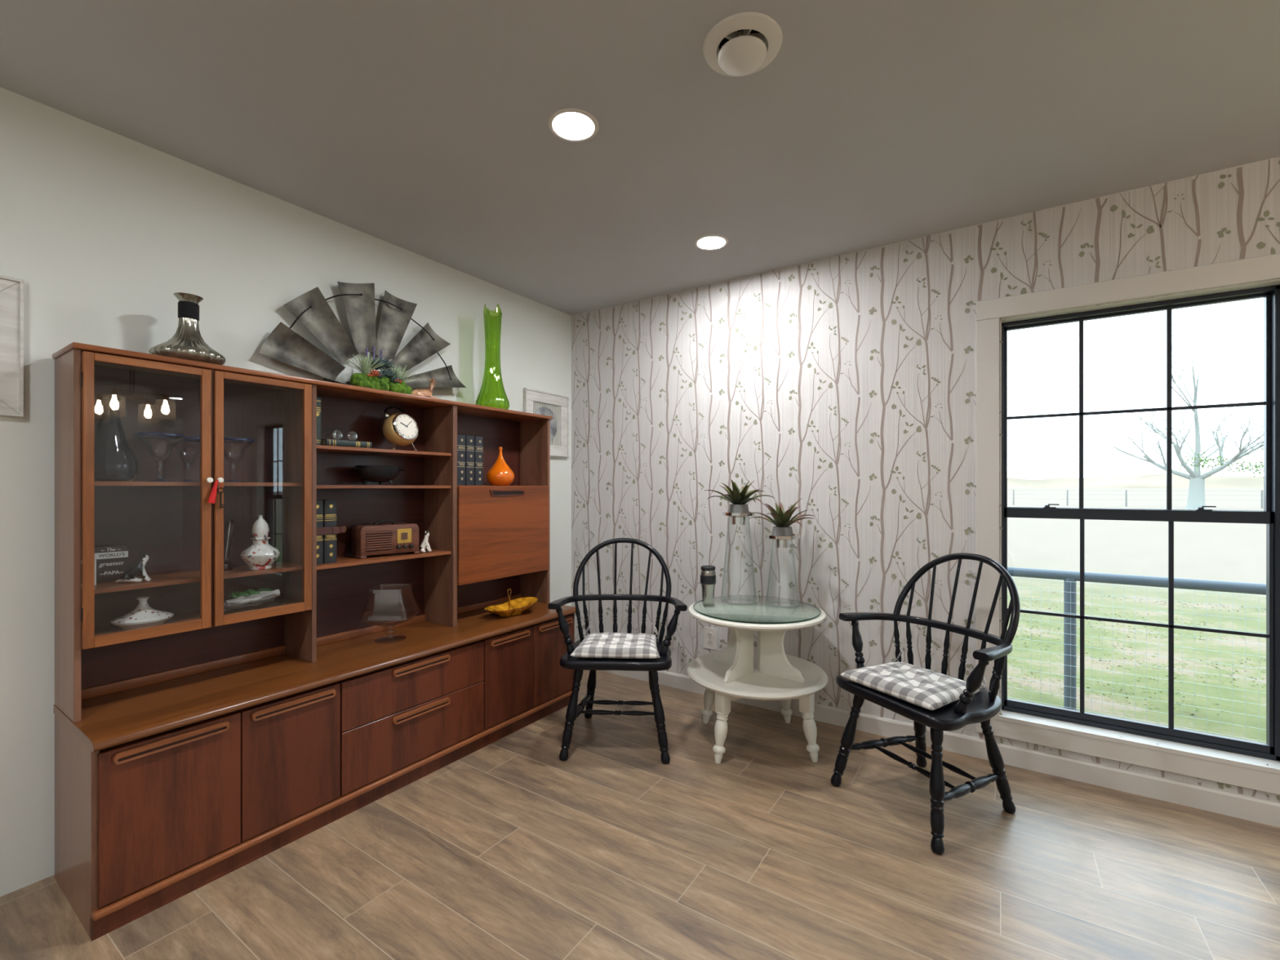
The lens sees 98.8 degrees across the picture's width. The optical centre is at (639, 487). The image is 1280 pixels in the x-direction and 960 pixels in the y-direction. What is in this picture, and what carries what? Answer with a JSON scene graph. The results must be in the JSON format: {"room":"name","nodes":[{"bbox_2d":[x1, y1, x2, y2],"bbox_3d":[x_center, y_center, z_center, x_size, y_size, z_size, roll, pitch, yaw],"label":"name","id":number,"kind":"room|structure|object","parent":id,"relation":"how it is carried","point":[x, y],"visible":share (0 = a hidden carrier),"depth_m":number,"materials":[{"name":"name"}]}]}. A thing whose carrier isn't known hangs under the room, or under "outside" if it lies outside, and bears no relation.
{"room":"living room","nodes":[
{"label":"living room","id":0,"kind":"room"},
{"bbox_2d":[136,435,183,460],"bbox_3d":[-1.592,-0.130,1.819,0.128,0.081,0.128,0,0,33],"label":"bowl","id":1,"kind":"object","parent":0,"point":[148,437],"depth_m":1.85,"materials":[{"name":"clear glass"}]},
{"bbox_2d":[0,87,571,897],"bbox_3d":[-2.070,0.013,1.571,0.150,2.440,5.950,0,0,33],"label":"wall","id":2,"kind":"structure","parent":0,"point":[100,227],"depth_m":1.89,"materials":[{"name":"white paint"}]},
{"bbox_2d":[0,275,23,417],"bbox_3d":[-2.007,-0.425,1.509,0.021,0.419,0.415,0,0,33],"label":"picture","id":3,"kind":"object","parent":2,"relation":"attached to","point":[11,289],"visible":1,"depth_m":1.66,"materials":[{"name":"grey"}]},
{"bbox_2d":[523,387,568,457],"bbox_3d":[-0.614,-0.419,3.621,0.029,0.420,0.412,0,0,33],"label":"art","id":4,"kind":"object","parent":2,"relation":"attached to","point":[556,406],"visible":0.56,"depth_m":3.68,"materials":[{"name":"grey wood"}]},
{"bbox_2d":[0,0,1279,315],"bbox_3d":[1.503,-1.267,-0.777,8.700,0.120,5.950,0,0,33],"label":"ceiling","id":5,"kind":"structure","parent":0,"point":[420,127],"depth_m":1.74,"materials":[{"name":"paint"}]},
{"bbox_2d":[547,108,599,142],"bbox_3d":[-0.222,-1.205,1.828,0.168,0.004,0.168,0,0,33],"label":"recessed light","id":6,"kind":"object","parent":5,"relation":"in","point":[572,125],"visible":1,"depth_m":1.82,"materials":[{"name":"white plastic"}]},
{"bbox_2d":[693,234,728,250],"bbox_3d":[0.351,-1.205,2.700,0.168,0.004,0.168,0,0,33],"label":"recessed light","id":7,"kind":"object","parent":5,"relation":"in","point":[715,242],"visible":1,"depth_m":2.69,"materials":[{"name":"white plastic"}]},
{"bbox_2d":[702,12,782,76],"bbox_3d":[0.279,-1.261,1.498,0.214,0.212,0.214,0,0,33],"label":"supply valve","id":8,"kind":"object","parent":5,"relation":"attached to","point":[743,43],"visible":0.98,"depth_m":1.47,"materials":[{"name":"white"}]},
{"bbox_2d":[0,670,1279,959],"bbox_3d":[1.503,1.293,-0.777,8.700,0.120,5.950,0,0,33],"label":"floor","id":9,"kind":"structure","parent":0,"point":[510,849],"depth_m":1.77,"materials":[{"name":"brown wood"}]},
{"bbox_2d":[53,601,575,941],"bbox_3d":[-1.100,0.960,2.433,0.463,0.547,2.004,0,0,34],"label":"sideboard","id":10,"kind":"object","parent":9,"relation":"on","point":[164,790],"visible":0.98,"depth_m":1.87,"materials":[{"name":"brown wood"}]},
{"bbox_2d":[52,342,552,722],"bbox_3d":[-1.176,0.132,2.483,0.281,1.108,2.012,0,0,34],"label":"hutch","id":11,"kind":"object","parent":10,"relation":"on","point":[487,540],"visible":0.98,"depth_m":2.15,"materials":[{"name":"brown wood"}]},
{"bbox_2d":[94,559,96,585],"bbox_3d":[-1.730,0.267,1.705,0.010,0.081,0.056,0,0,22],"label":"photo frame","id":12,"kind":"object","parent":11,"relation":"on","point":[95,559],"visible":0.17,"depth_m":1.73,"materials":[{"name":"white"}]},
{"bbox_2d":[94,545,128,582],"bbox_3d":[-1.740,0.250,1.796,0.017,0.115,0.092,0,0,34],"label":"sign","id":13,"kind":"object","parent":11,"relation":"on","point":[111,561],"visible":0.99,"depth_m":1.79,"materials":[{"name":"black"}]},
{"bbox_2d":[94,395,138,481],"bbox_3d":[-1.703,-0.154,1.763,0.136,0.270,0.136,0,0,33],"label":"glass vase","id":14,"kind":"object","parent":11,"relation":"on","point":[115,460],"visible":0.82,"depth_m":1.74,"materials":[{"name":"clear glass"}]},
{"bbox_2d":[115,552,152,582],"bbox_3d":[-1.649,0.262,1.787,0.091,0.092,0.044,0,0,-36],"label":"dog figurine","id":15,"kind":"object","parent":11,"relation":"on","point":[129,575],"visible":1,"depth_m":1.78,"materials":[{"name":"black ceramic"}]},
{"bbox_2d":[110,595,173,630],"bbox_3d":[-1.643,0.412,1.812,0.156,0.098,0.156,0,0,33],"label":"vase","id":16,"kind":"object","parent":11,"relation":"on","point":[144,615],"visible":0.96,"depth_m":1.78,"materials":[{"name":"white ceramic"}]},
{"bbox_2d":[133,431,186,481],"bbox_3d":[-1.592,-0.098,1.819,0.134,0.158,0.134,0,0,33],"label":"glass","id":17,"kind":"object","parent":11,"relation":"on","point":[140,434],"visible":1,"depth_m":1.80,"materials":[{"name":"blue"}]},
{"bbox_2d":[164,436,199,481],"bbox_3d":[-1.611,-0.098,1.954,0.134,0.158,0.134,0,0,33],"label":"glass","id":18,"kind":"object","parent":11,"relation":"on","point":[191,439],"visible":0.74,"depth_m":1.95,"materials":[{"name":"blue"}]},
{"bbox_2d":[148,292,225,364],"bbox_3d":[-1.567,-0.543,1.903,0.206,0.241,0.206,0,0,33],"label":"decanter","id":19,"kind":"object","parent":11,"relation":"on","point":[187,343],"visible":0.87,"depth_m":1.87,"materials":[{"name":"silver metal"}]},
{"bbox_2d":[81,598,297,649],"bbox_3d":[-1.560,0.469,1.943,0.234,0.016,0.643,0,0,34],"label":"shelf","id":20,"kind":"object","parent":11,"relation":"attached to","point":[104,627],"depth_m":1.98,"materials":[{"name":"brown wood"}]},
{"bbox_2d":[94,561,302,594],"bbox_3d":[-1.572,0.315,1.952,0.204,0.014,0.643,0,0,34],"label":"shelf","id":21,"kind":"object","parent":11,"relation":"attached to","point":[164,577],"depth_m":1.93,"materials":[{"name":"brown wood"}]},
{"bbox_2d":[94,481,302,486],"bbox_3d":[-1.572,-0.012,1.952,0.204,0.014,0.643,0,0,34],"label":"shelf","id":22,"kind":"object","parent":11,"relation":"attached to","point":[96,483],"depth_m":1.86,"materials":[{"name":"brown wood"}]},
{"bbox_2d":[207,479,218,503],"bbox_3d":[-1.439,0.011,1.853,0.019,0.088,0.038,0,0,19],"label":"tassel","id":23,"kind":"object","parent":11,"relation":"hanging from","point":[211,500],"visible":1,"depth_m":1.84,"materials":[{"name":"red fabric"}]},
{"bbox_2d":[217,482,224,508],"bbox_3d":[-1.429,0.021,1.868,0.006,0.100,0.023,0,0,33],"label":"key","id":24,"kind":"object","parent":11,"relation":"hanging from","point":[220,492],"visible":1,"depth_m":1.87,"materials":[{"name":"brown metal"}]},
{"bbox_2d":[223,520,235,570],"bbox_3d":[-1.548,0.215,2.053,0.052,0.186,0.065,0,0,33],"label":"figurine","id":25,"kind":"object","parent":11,"relation":"on","point":[229,533],"visible":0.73,"depth_m":2.05,"materials":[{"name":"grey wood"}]},
{"bbox_2d":[223,437,255,482],"bbox_3d":[-1.480,-0.098,1.995,0.134,0.158,0.134,0,0,33],"label":"glass","id":26,"kind":"object","parent":11,"relation":"on","point":[233,440],"visible":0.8,"depth_m":1.99,"materials":[{"name":"blue"}]},
{"bbox_2d":[223,587,279,612],"bbox_3d":[-1.462,0.418,2.057,0.079,0.078,0.178,0,0,34],"label":"planter","id":27,"kind":"object","parent":11,"relation":"on","point":[249,597],"visible":0.98,"depth_m":2.04,"materials":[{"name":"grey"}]},
{"bbox_2d":[240,515,279,569],"bbox_3d":[-1.438,0.206,2.076,0.126,0.204,0.124,0,0,33],"label":"jar","id":28,"kind":"object","parent":11,"relation":"on","point":[260,555],"visible":1,"depth_m":2.05,"materials":[{"name":"ceramic"}]},
{"bbox_2d":[316,396,320,444],"bbox_3d":[-1.361,-0.267,2.247,0.157,0.195,0.034,0,0,34],"label":"book","id":29,"kind":"object","parent":11,"relation":"on","point":[318,399],"visible":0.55,"depth_m":2.21,"materials":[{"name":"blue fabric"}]},
{"bbox_2d":[316,499,323,564],"bbox_3d":[-1.371,0.181,2.268,0.147,0.262,0.052,0,0,34],"label":"book","id":30,"kind":"object","parent":11,"relation":"on","point":[319,502],"visible":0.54,"depth_m":2.24,"materials":[{"name":"paper"}]},
{"bbox_2d":[316,525,346,534],"bbox_3d":[-1.347,0.178,2.306,0.162,0.030,0.155,0,0,34],"label":"leather strap","id":31,"kind":"object","parent":30,"relation":"attached to","point":[331,530],"visible":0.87,"depth_m":2.27,"materials":[{"name":"brown leather"}]},
{"bbox_2d":[319,498,337,563],"bbox_3d":[-1.341,0.181,2.313,0.147,0.262,0.052,0,0,34],"label":"book","id":32,"kind":"object","parent":11,"relation":"on","point":[330,506],"visible":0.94,"depth_m":2.27,"materials":[{"name":"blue leather"}]},
{"bbox_2d":[320,439,371,448],"bbox_3d":[-1.266,-0.183,2.335,0.127,0.028,0.185,0,0,36],"label":"book","id":33,"kind":"object","parent":11,"relation":"on","point":[323,442],"visible":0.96,"depth_m":2.29,"materials":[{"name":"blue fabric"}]},
{"bbox_2d":[323,429,358,440],"bbox_3d":[-1.285,-0.220,2.346,0.103,0.044,0.110,0,0,38],"label":"eyeglasses","id":34,"kind":"object","parent":33,"relation":"on","point":[335,429],"visible":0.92,"depth_m":2.32,"materials":[{"name":"clear glass"}]},
{"bbox_2d":[258,281,466,387],"bbox_3d":[-1.240,-0.689,2.596,0.041,0.532,0.997,0,0,33],"label":"wall sculpture","id":35,"kind":"object","parent":11,"relation":"on","point":[311,308],"visible":0.94,"depth_m":2.51,"materials":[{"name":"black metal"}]},
{"bbox_2d":[351,465,404,484],"bbox_3d":[-1.190,-0.055,2.499,0.192,0.084,0.178,0,0,-14],"label":"bowl","id":36,"kind":"object","parent":11,"relation":"on","point":[373,473],"visible":1,"depth_m":2.44,"materials":[{"name":"black"}]},
{"bbox_2d":[345,346,419,394],"bbox_3d":[-1.171,-0.536,2.497,0.180,0.227,0.324,0,0,33],"label":"succulent arrangement","id":37,"kind":"object","parent":11,"relation":"on","point":[384,380],"visible":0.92,"depth_m":2.46,"materials":[{"name":"green plant"}]},
{"bbox_2d":[316,548,451,569],"bbox_3d":[-1.198,0.320,2.493,0.222,0.014,0.639,0,0,34],"label":"shelf","id":38,"kind":"object","parent":11,"relation":"attached to","point":[344,559],"depth_m":2.47,"materials":[{"name":"brown wood"}]},
{"bbox_2d":[316,484,451,488],"bbox_3d":[-1.198,-0.003,2.493,0.222,0.014,0.639,0,0,34],"label":"shelf","id":39,"kind":"object","parent":11,"relation":"attached to","point":[317,486],"depth_m":2.41,"materials":[{"name":"brown wood"}]},
{"bbox_2d":[316,444,451,457],"bbox_3d":[-1.198,-0.162,2.493,0.222,0.014,0.639,0,0,34],"label":"shelf","id":40,"kind":"object","parent":11,"relation":"attached to","point":[322,451],"depth_m":2.49,"materials":[{"name":"brown wood"}]},
{"bbox_2d":[351,519,420,559],"bbox_3d":[-1.166,0.230,2.523,0.122,0.165,0.270,0,0,42],"label":"radio","id":41,"kind":"object","parent":11,"relation":"on","point":[375,539],"visible":1,"depth_m":2.47,"materials":[{"name":"brown wood"}]},
{"bbox_2d":[382,406,418,451],"bbox_3d":[-1.125,-0.276,2.567,0.139,0.213,0.158,0,0,31],"label":"alarm clock","id":42,"kind":"object","parent":11,"relation":"on","point":[399,428],"visible":0.96,"depth_m":2.52,"materials":[{"name":"gold metal"}]},
{"bbox_2d":[418,530,431,552],"bbox_3d":[-1.034,0.259,2.634,0.060,0.105,0.043,0,0,4],"label":"cat figurine","id":43,"kind":"object","parent":11,"relation":"on","point":[424,544],"visible":0.92,"depth_m":2.62,"materials":[{"name":"white ceramic"}]},
{"bbox_2d":[411,377,439,399],"bbox_3d":[-1.032,-0.478,2.628,0.068,0.107,0.165,0,0,34],"label":"figurine","id":44,"kind":"object","parent":11,"relation":"on","point":[428,392],"visible":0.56,"depth_m":2.62,"materials":[{"name":"brown ceramic"}]},
{"bbox_2d":[457,434,465,485],"bbox_3d":[-0.981,-0.141,2.875,0.147,0.262,0.054,0,0,34],"label":"book","id":45,"kind":"object","parent":11,"relation":"on","point":[460,438],"visible":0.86,"depth_m":2.83,"materials":[{"name":"blue fabric"}]},
{"bbox_2d":[465,435,474,485],"bbox_3d":[-0.949,-0.141,2.924,0.147,0.262,0.054,0,0,34],"label":"book","id":46,"kind":"object","parent":11,"relation":"on","point":[469,440],"visible":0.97,"depth_m":2.88,"materials":[{"name":"blue fabric"}]},
{"bbox_2d":[474,435,483,485],"bbox_3d":[-0.916,-0.141,2.972,0.147,0.262,0.054,0,0,34],"label":"book","id":47,"kind":"object","parent":11,"relation":"on","point":[478,441],"visible":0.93,"depth_m":2.92,"materials":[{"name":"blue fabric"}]},
{"bbox_2d":[475,307,509,409],"bbox_3d":[-0.817,-0.716,3.044,0.187,0.587,0.187,0,0,33],"label":"vase","id":48,"kind":"object","parent":11,"relation":"on","point":[495,308],"visible":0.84,"depth_m":3.04,"materials":[{"name":"green glass"}]},
{"bbox_2d":[486,446,514,485],"bbox_3d":[-0.780,-0.119,3.064,0.154,0.218,0.154,0,0,33],"label":"bottle","id":49,"kind":"object","parent":11,"relation":"on","point":[500,474],"visible":1,"depth_m":3.02,"materials":[{"name":"orange ceramic"}]},
{"bbox_2d":[457,485,546,488],"bbox_3d":[-0.823,-0.004,3.043,0.230,0.012,0.642,0,0,34],"label":"shelf","id":50,"kind":"object","parent":11,"relation":"attached to","point":[458,486],"depth_m":2.94,"materials":[{"name":"brown wood"}]},
{"bbox_2d":[53,601,575,752],"bbox_3d":[-1.100,0.700,2.433,0.462,0.028,2.004,0,0,34],"label":"countertop","id":51,"kind":"structure","parent":10,"relation":"on","point":[122,717],"depth_m":1.97,"materials":[{"name":"brown wood"}]},
{"bbox_2d":[358,583,418,639],"bbox_3d":[-1.127,0.566,2.475,0.208,0.239,0.208,0,0,-4],"label":"glass compote","id":52,"kind":"object","parent":10,"relation":"on","point":[411,617],"visible":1,"depth_m":2.46,"materials":[{"name":"clear glass"}]},
{"bbox_2d":[484,588,537,617],"bbox_3d":[-0.693,0.614,2.957,0.174,0.142,0.308,0,0,42],"label":"dish","id":53,"kind":"object","parent":10,"relation":"on","point":[515,606],"visible":1,"depth_m":2.96,"materials":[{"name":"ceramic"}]},
{"bbox_2d":[547,537,687,764],"bbox_3d":[-0.101,0.756,2.728,0.666,0.962,0.554,0,0,3],"label":"armchair","id":54,"kind":"object","parent":9,"relation":"on","point":[664,662],"visible":0.93,"depth_m":2.64,"materials":[{"name":"black paint"}]},
{"bbox_2d":[569,625,660,658],"bbox_3d":[-0.105,0.749,2.663,0.416,0.074,0.359,0,0,3],"label":"seat cushion","id":55,"kind":"object","parent":54,"relation":"on","point":[597,645],"visible":1,"depth_m":2.54,"materials":[{"name":"fabric"}]},
{"bbox_2d":[686,602,827,764],"bbox_3d":[0.562,0.913,2.668,0.668,0.644,0.668,0,0,33],"label":"round side table","id":56,"kind":"object","parent":9,"relation":"on","point":[738,671],"visible":0.92,"depth_m":2.56,"materials":[{"name":"white paint"}]},
{"bbox_2d":[693,595,821,624],"bbox_3d":[0.562,0.587,2.668,0.604,0.008,0.604,0,0,33],"label":"glass tabletop","id":57,"kind":"object","parent":56,"relation":"on","point":[748,618],"visible":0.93,"depth_m":2.54,"materials":[{"name":"clear glass"}]},
{"bbox_2d":[700,565,715,604],"bbox_3d":[0.343,0.489,2.759,0.079,0.186,0.079,0,0,33],"label":"travel mug","id":58,"kind":"object","parent":57,"relation":"on","point":[708,576],"visible":1,"depth_m":2.73,"materials":[{"name":"silver metal"}]},
{"bbox_2d":[720,511,757,604],"bbox_3d":[0.511,0.355,2.835,0.188,0.455,0.188,0,0,33],"label":"vase","id":59,"kind":"object","parent":57,"relation":"on","point":[737,518],"visible":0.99,"depth_m":2.80,"materials":[{"name":"clear glass"}]},
{"bbox_2d":[706,479,773,512],"bbox_3d":[0.513,0.049,2.861,0.371,0.184,0.347,0,0,33],"label":"potted plant","id":60,"kind":"object","parent":59,"relation":"on","point":[739,498],"visible":0.95,"depth_m":2.80,"materials":[{"name":"green plant"}]},
{"bbox_2d":[764,533,799,606],"bbox_3d":[0.717,0.410,2.760,0.170,0.345,0.170,0,0,33],"label":"vase","id":61,"kind":"object","parent":57,"relation":"on","point":[780,541],"visible":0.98,"depth_m":2.73,"materials":[{"name":"clear glass"}]},
{"bbox_2d":[750,497,814,536],"bbox_3d":[0.698,0.152,2.748,0.354,0.199,0.371,0,0,33],"label":"potted plant","id":62,"kind":"object","parent":61,"relation":"on","point":[782,522],"visible":0.9,"depth_m":2.72,"materials":[{"name":"green plant"}]},
{"bbox_2d":[686,649,827,700],"bbox_3d":[0.562,0.899,2.668,0.668,0.032,0.668,0,0,33],"label":"shelf","id":63,"kind":"object","parent":56,"relation":"attached to","point":[708,671],"depth_m":2.53,"materials":[{"name":"white paint"}]},
{"bbox_2d":[830,552,1020,854],"bbox_3d":[1.142,0.756,2.172,0.554,0.962,0.666,0,0,-25],"label":"armchair","id":64,"kind":"object","parent":9,"relation":"on","point":[981,706],"visible":0.91,"depth_m":2.08,"materials":[{"name":"black paint"}]},
{"bbox_2d":[839,651,990,710],"bbox_3d":[1.069,0.749,2.152,0.359,0.074,0.416,0,0,-29],"label":"seat cushion","id":65,"kind":"object","parent":64,"relation":"on","point":[928,689],"visible":0.93,"depth_m":2.08,"materials":[{"name":"fabric"}]},
{"bbox_2d":[571,156,1279,802],"bbox_3d":[3.070,0.011,1.607,8.400,2.444,0.162,0,0,33],"label":"wall","id":66,"kind":"structure","parent":0,"point":[845,385],"depth_m":2.86,"materials":[{"name":"paper"}]},
{"bbox_2d":[703,626,716,649],"bbox_3d":[0.417,0.895,3.252,0.082,0.125,0.010,0,0,33],"label":"wall outlet","id":67,"kind":"object","parent":66,"relation":"attached to","point":[709,633],"visible":1,"depth_m":3.25,"materials":[{"name":"white plastic"}]},
{"bbox_2d":[707,632,712,637],"bbox_3d":[0.416,0.874,3.249,0.034,0.030,0.004,0,0,33],"label":"receptacle","id":68,"kind":"object","parent":67,"relation":"attached to","point":[709,634],"depth_m":3.25,"materials":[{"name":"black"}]},
{"bbox_2d":[707,639,712,644],"bbox_3d":[0.416,0.916,3.249,0.034,0.030,0.004,0,0,33],"label":"receptacle","id":69,"kind":"object","parent":67,"relation":"attached to","point":[709,641],"depth_m":3.25,"materials":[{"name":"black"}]},
{"bbox_2d":[599,670,1279,827],"bbox_3d":[3.022,1.190,1.535,8.400,0.086,0.016,0,0,33],"label":"baseboard","id":70,"kind":"structure","parent":66,"relation":"attached to","point":[1255,809],"depth_m":2.34,"materials":[{"name":"white paint"}]},
{"bbox_2d":[976,253,1279,795],"bbox_3d":[2.031,0.133,2.279,1.076,1.963,0.182,0,0,33],"label":"window","id":71,"kind":"structure","parent":66,"relation":"in","point":[1240,762],"depth_m":2.24,"materials":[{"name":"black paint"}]},
{"label":"outside","id":72,"kind":"structure","parent":0,"visible":0},
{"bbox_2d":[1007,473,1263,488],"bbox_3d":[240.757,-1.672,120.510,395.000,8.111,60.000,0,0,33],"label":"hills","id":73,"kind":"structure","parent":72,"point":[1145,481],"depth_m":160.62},
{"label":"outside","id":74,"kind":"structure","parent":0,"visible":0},
{"bbox_2d":[1007,488,1266,743],"bbox_3d":[93.421,0.683,73.877,320.000,1.400,219.800,0,0,33],"label":"ground","id":75,"kind":"structure","parent":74,"point":[1210,551],"depth_m":6.24,"materials":[{"name":"green plant"}]},
{"bbox_2d":[1007,566,1266,742],"bbox_3d":[4.311,1.002,2.346,7.100,0.963,0.066,0,0,33],"label":"fence","id":76,"kind":"object","parent":75,"relation":"on","point":[1070,578],"visible":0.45,"depth_m":3.30,"materials":[{"name":"grey metal"}]},
{"bbox_2d":[1013,489,1263,508],"bbox_3d":[45.450,0.783,33.490,44.304,1.200,0.120,0,0,33],"label":"fence","id":77,"kind":"object","parent":75,"relation":"on","point":[1262,495],"visible":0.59,"depth_m":39.97,"materials":[{"name":"grey"}]},
{"bbox_2d":[1075,302,1263,509],"bbox_3d":[35.022,-5.036,33.974,10.428,13.038,12.421,0,0,4],"label":"bare tree","id":78,"kind":"object","parent":75,"relation":"on","point":[1196,495],"visible":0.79,"depth_m":34.45,"materials":[{"name":"grey plant"}]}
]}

